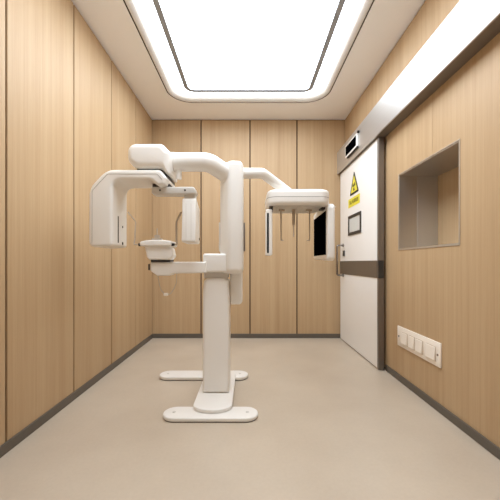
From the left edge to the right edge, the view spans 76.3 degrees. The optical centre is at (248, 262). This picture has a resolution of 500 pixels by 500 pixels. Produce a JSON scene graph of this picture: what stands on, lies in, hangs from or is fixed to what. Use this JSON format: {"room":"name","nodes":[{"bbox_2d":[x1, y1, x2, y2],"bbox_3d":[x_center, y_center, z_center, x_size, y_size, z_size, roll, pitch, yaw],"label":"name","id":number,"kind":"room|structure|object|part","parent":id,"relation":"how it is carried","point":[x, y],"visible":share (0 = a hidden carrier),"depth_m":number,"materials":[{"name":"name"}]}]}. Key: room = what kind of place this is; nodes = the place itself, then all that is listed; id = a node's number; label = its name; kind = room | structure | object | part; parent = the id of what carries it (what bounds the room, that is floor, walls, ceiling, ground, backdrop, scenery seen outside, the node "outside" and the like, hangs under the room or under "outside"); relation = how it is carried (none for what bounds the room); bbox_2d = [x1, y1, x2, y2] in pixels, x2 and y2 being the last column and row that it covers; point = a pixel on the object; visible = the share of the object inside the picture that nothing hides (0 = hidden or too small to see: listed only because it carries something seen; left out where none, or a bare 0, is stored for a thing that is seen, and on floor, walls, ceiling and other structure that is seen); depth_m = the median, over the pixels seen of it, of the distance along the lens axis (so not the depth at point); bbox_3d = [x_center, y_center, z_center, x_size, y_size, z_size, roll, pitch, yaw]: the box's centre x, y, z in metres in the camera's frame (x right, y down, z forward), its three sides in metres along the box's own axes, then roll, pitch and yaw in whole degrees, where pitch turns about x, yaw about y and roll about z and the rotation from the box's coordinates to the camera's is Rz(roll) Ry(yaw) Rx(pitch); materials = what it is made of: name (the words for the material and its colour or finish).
{"room":"radiology room","nodes":[
{"label":"radiology room","id":0,"kind":"room"},
{"bbox_2d":[0,0,151,445],"bbox_3d":[-1.307,-0.529,1.665,0.058,3.058,5.129,0,0,0],"label":"wall","id":1,"kind":"structure","parent":0,"point":[70,308],"depth_m":2.12,"materials":[{"name":"brown wood"}]},
{"bbox_2d":[0,334,152,457],"bbox_3d":[-1.273,0.971,1.665,0.010,0.058,5.129,0,0,0],"label":"baseboard","id":2,"kind":"structure","parent":1,"relation":"attached to","point":[16,439],"depth_m":2.15,"materials":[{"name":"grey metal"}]},
{"bbox_2d":[152,120,344,333],"bbox_3d":[0.002,-0.529,4.258,2.679,3.058,0.058,0,0,0],"label":"wall","id":3,"kind":"structure","parent":0,"point":[287,291],"depth_m":4.23,"materials":[{"name":"brown wood"}]},
{"bbox_2d":[153,334,339,337],"bbox_3d":[0.002,0.971,4.224,2.539,0.058,0.010,0,0,0],"label":"baseboard","id":4,"kind":"structure","parent":3,"relation":"attached to","point":[154,335],"depth_m":4.22,"materials":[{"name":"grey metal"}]},
{"bbox_2d":[71,0,425,119],"bbox_3d":[0.002,-1.973,1.665,2.599,0.130,5.169,0,0,0],"label":"ceiling","id":5,"kind":"structure","parent":0,"point":[110,21],"depth_m":3.09,"materials":[{"name":"paint"}]},
{"bbox_2d":[123,0,373,102],"bbox_3d":[0.003,-1.945,2.208,1.811,0.076,3.158,0,0,0],"label":"trim","id":6,"kind":"structure","parent":5,"relation":"attached to","point":[366,4],"depth_m":3.23,"materials":[{"name":"paint"}]},
{"bbox_2d":[134,0,363,95],"bbox_3d":[0.004,-1.967,2.211,1.420,0.082,2.762,0,0,0],"label":"ceiling light","id":7,"kind":"object","parent":5,"relation":"attached to","point":[215,45],"visible":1,"depth_m":2.76,"materials":[{"name":"white plastic"}]},
{"bbox_2d":[0,338,499,499],"bbox_3d":[0.002,1.030,1.665,2.679,0.060,5.249,0,0,0],"label":"floor","id":8,"kind":"structure","parent":0,"point":[330,424],"depth_m":1.77,"materials":[{"name":"beige plastic"}]},
{"bbox_2d":[89,144,335,421],"bbox_3d":[-0.176,0.112,2.482,1.714,1.775,0.994,0,0,0],"label":"machine","id":9,"kind":"object","parent":8,"relation":"on","point":[156,167],"visible":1,"depth_m":2.23,"materials":[{"name":"white plastic"}]},
{"bbox_3d":[-0.648,-0.199,2.260,0.068,0.089,0.040,0,0,0],"label":"bite post","id":10,"kind":"part","parent":9,"relation":"part of","materials":[{"name":"clear plastic"}]},
{"bbox_3d":[-0.500,-0.484,2.170,0.292,0.049,0.100,0,0,0],"label":"detector arm","id":11,"kind":"part","parent":9,"relation":"part of","materials":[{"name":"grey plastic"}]},
{"bbox_3d":[-0.481,-0.616,2.200,0.040,0.080,0.040,0,0,0],"label":"arm knob","id":12,"kind":"part","parent":9,"relation":"part of","materials":[{"name":"white plastic"}]},
{"bbox_3d":[-0.490,0.042,2.295,0.389,0.098,0.150,0,0,0],"label":"chin arm","id":13,"kind":"part","parent":9,"relation":"part of","materials":[{"name":"white plastic"}]},
{"bbox_3d":[-0.326,-0.662,2.226,0.498,0.195,0.189,0,0,-14],"label":"arm","id":14,"kind":"part","parent":9,"relation":"part of","materials":[{"name":"white plastic"}]},
{"bbox_3d":[-0.238,0.956,2.380,0.260,0.024,0.680,0,0,0],"label":"plate","id":15,"kind":"part","parent":9,"relation":"part of","materials":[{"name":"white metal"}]},
{"bbox_3d":[-0.092,-0.152,2.462,0.094,0.936,0.115,0,0,0],"label":"mast rail","id":16,"kind":"part","parent":9,"relation":"part of","materials":[{"name":"white plastic"}]},
{"bbox_3d":[0.124,-0.625,2.446,0.495,0.180,0.122,0,0,-27],"label":"cephalometric arm","id":17,"kind":"part","parent":9,"relation":"part of","materials":[{"name":"white plastic"}]},
{"bbox_3d":[0.161,-0.237,2.530,0.050,0.359,0.140,0,0,0],"label":"collimator plate","id":18,"kind":"part","parent":9,"relation":"part of","materials":[{"name":"white plastic"}]},
{"bbox_3d":[0.267,-0.314,2.600,0.011,0.264,0.010,0,0,0],"label":"ear rod","id":19,"kind":"part","parent":9,"relation":"part of","materials":[{"name":"plastic"}]},
{"bbox_3d":[0.370,-0.378,2.600,0.024,0.137,0.024,0,0,0],"label":"nose rod","id":20,"kind":"part","parent":9,"relation":"part of","materials":[{"name":"plastic"}]},
{"bbox_3d":[0.438,-0.438,2.630,0.487,0.007,0.360,0,0,0],"label":"underside panel","id":21,"kind":"part","parent":9,"relation":"part of","materials":[{"name":"grey plastic"}]},
{"bbox_3d":[0.611,-0.236,2.725,0.006,0.348,0.450,0,0,0],"label":"black panel","id":22,"kind":"part","parent":9,"relation":"part of","materials":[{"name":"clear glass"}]},
{"bbox_2d":[345,0,499,447],"bbox_3d":[1.305,-0.529,1.665,0.048,3.058,5.129,0,0,0],"label":"wall","id":23,"kind":"structure","parent":0,"point":[449,296],"depth_m":1.99,"materials":[{"name":"brown wood"}]},
{"bbox_2d":[336,137,383,369],"bbox_3d":[1.186,-0.087,3.565,0.150,2.163,1.240,0,0,0],"label":"door","id":24,"kind":"structure","parent":23,"relation":"in","point":[361,245],"depth_m":3.31,"materials":[{"name":"white metal"}]},
{"bbox_3d":[1.160,-0.032,4.030,0.100,0.403,0.023,0,0,0],"label":"pull handle","id":25,"kind":"part","parent":24,"relation":"part of","materials":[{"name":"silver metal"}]},
{"bbox_2d":[348,193,359,208],"bbox_3d":[1.208,-0.706,3.647,0.003,0.102,0.395,0,0,0],"label":"warning label","id":26,"kind":"object","parent":24,"relation":"attached to","point":[355,200],"visible":1,"depth_m":3.62,"materials":[{"name":"yellow plastic"}]},
{"bbox_3d":[1.208,-0.441,3.620,0.003,0.167,0.366,0,0,0],"label":"pane","id":27,"kind":"part","parent":24,"relation":"part of","materials":[{"name":"white glass"}]},
{"bbox_2d":[350,172,358,195],"bbox_3d":[1.207,-0.914,3.635,0.005,0.252,0.287,0,0,0],"label":"warning sign","id":28,"kind":"object","parent":24,"relation":"attached to","point":[354,188],"visible":1,"depth_m":3.62,"materials":[{"name":"yellow plastic"}]},
{"bbox_2d":[337,0,499,174],"bbox_3d":[1.229,-1.317,1.688,0.102,0.290,5.077,0,0,0],"label":"track cover","id":29,"kind":"object","parent":23,"relation":"attached to","point":[471,25],"visible":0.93,"depth_m":2.05,"materials":[{"name":"metal"}]},
{"bbox_2d":[345,130,359,157],"bbox_3d":[1.167,-1.319,3.587,0.022,0.175,0.447,0,0,0],"label":"display screen","id":30,"kind":"object","parent":29,"relation":"attached to","point":[352,145],"visible":1,"depth_m":3.56,"materials":[{"name":"black plastic"}]},
{"bbox_2d":[397,326,441,367],"bbox_3d":[1.270,0.617,2.409,0.022,0.166,0.610,0,0,0],"label":"switch panel","id":31,"kind":"object","parent":23,"relation":"attached to","point":[430,350],"visible":1,"depth_m":2.33,"materials":[{"name":"white plastic"}]},
{"bbox_2d":[401,332,407,346],"bbox_3d":[1.265,0.619,2.584,0.012,0.102,0.094,0,0,0],"label":"switch","id":32,"kind":"object","parent":31,"relation":"attached to","point":[404,335],"depth_m":2.57,"materials":[{"name":"white plastic"}]},
{"bbox_2d":[408,335,414,349],"bbox_3d":[1.265,0.619,2.470,0.012,0.102,0.088,0,0,0],"label":"switch","id":33,"kind":"object","parent":31,"relation":"attached to","point":[411,338],"depth_m":2.46,"materials":[{"name":"white plastic"}]},
{"bbox_2d":[415,338,422,354],"bbox_3d":[1.265,0.619,2.360,0.012,0.102,0.096,0,0,0],"label":"switch","id":34,"kind":"object","parent":31,"relation":"attached to","point":[418,341],"depth_m":2.36,"materials":[{"name":"white plastic"}]},
{"bbox_2d":[425,342,435,361],"bbox_3d":[1.265,0.619,2.213,0.012,0.102,0.122,0,0,0],"label":"switch","id":35,"kind":"object","parent":31,"relation":"attached to","point":[430,347],"depth_m":2.21,"materials":[{"name":"white plastic"}]},
{"bbox_2d":[398,139,459,249],"bbox_3d":[1.446,-0.429,2.317,0.339,0.646,0.791,0,0,0],"label":"wall niche","id":36,"kind":"object","parent":23,"relation":"attached to","point":[429,191],"visible":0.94,"depth_m":2.69,"materials":[{"name":"metal"}]},
{"bbox_3d":[1.611,-0.429,2.317,0.010,0.630,0.775,0,0,0],"label":"panel","id":37,"kind":"part","parent":36,"relation":"part of","materials":[{"name":"brown wood"}]},
{"bbox_2d":[386,365,499,459],"bbox_3d":[1.276,0.971,1.022,0.010,0.058,3.845,0,0,0],"label":"baseboard","id":38,"kind":"structure","parent":23,"relation":"attached to","point":[479,438],"depth_m":1.99,"materials":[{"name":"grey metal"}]}
]}

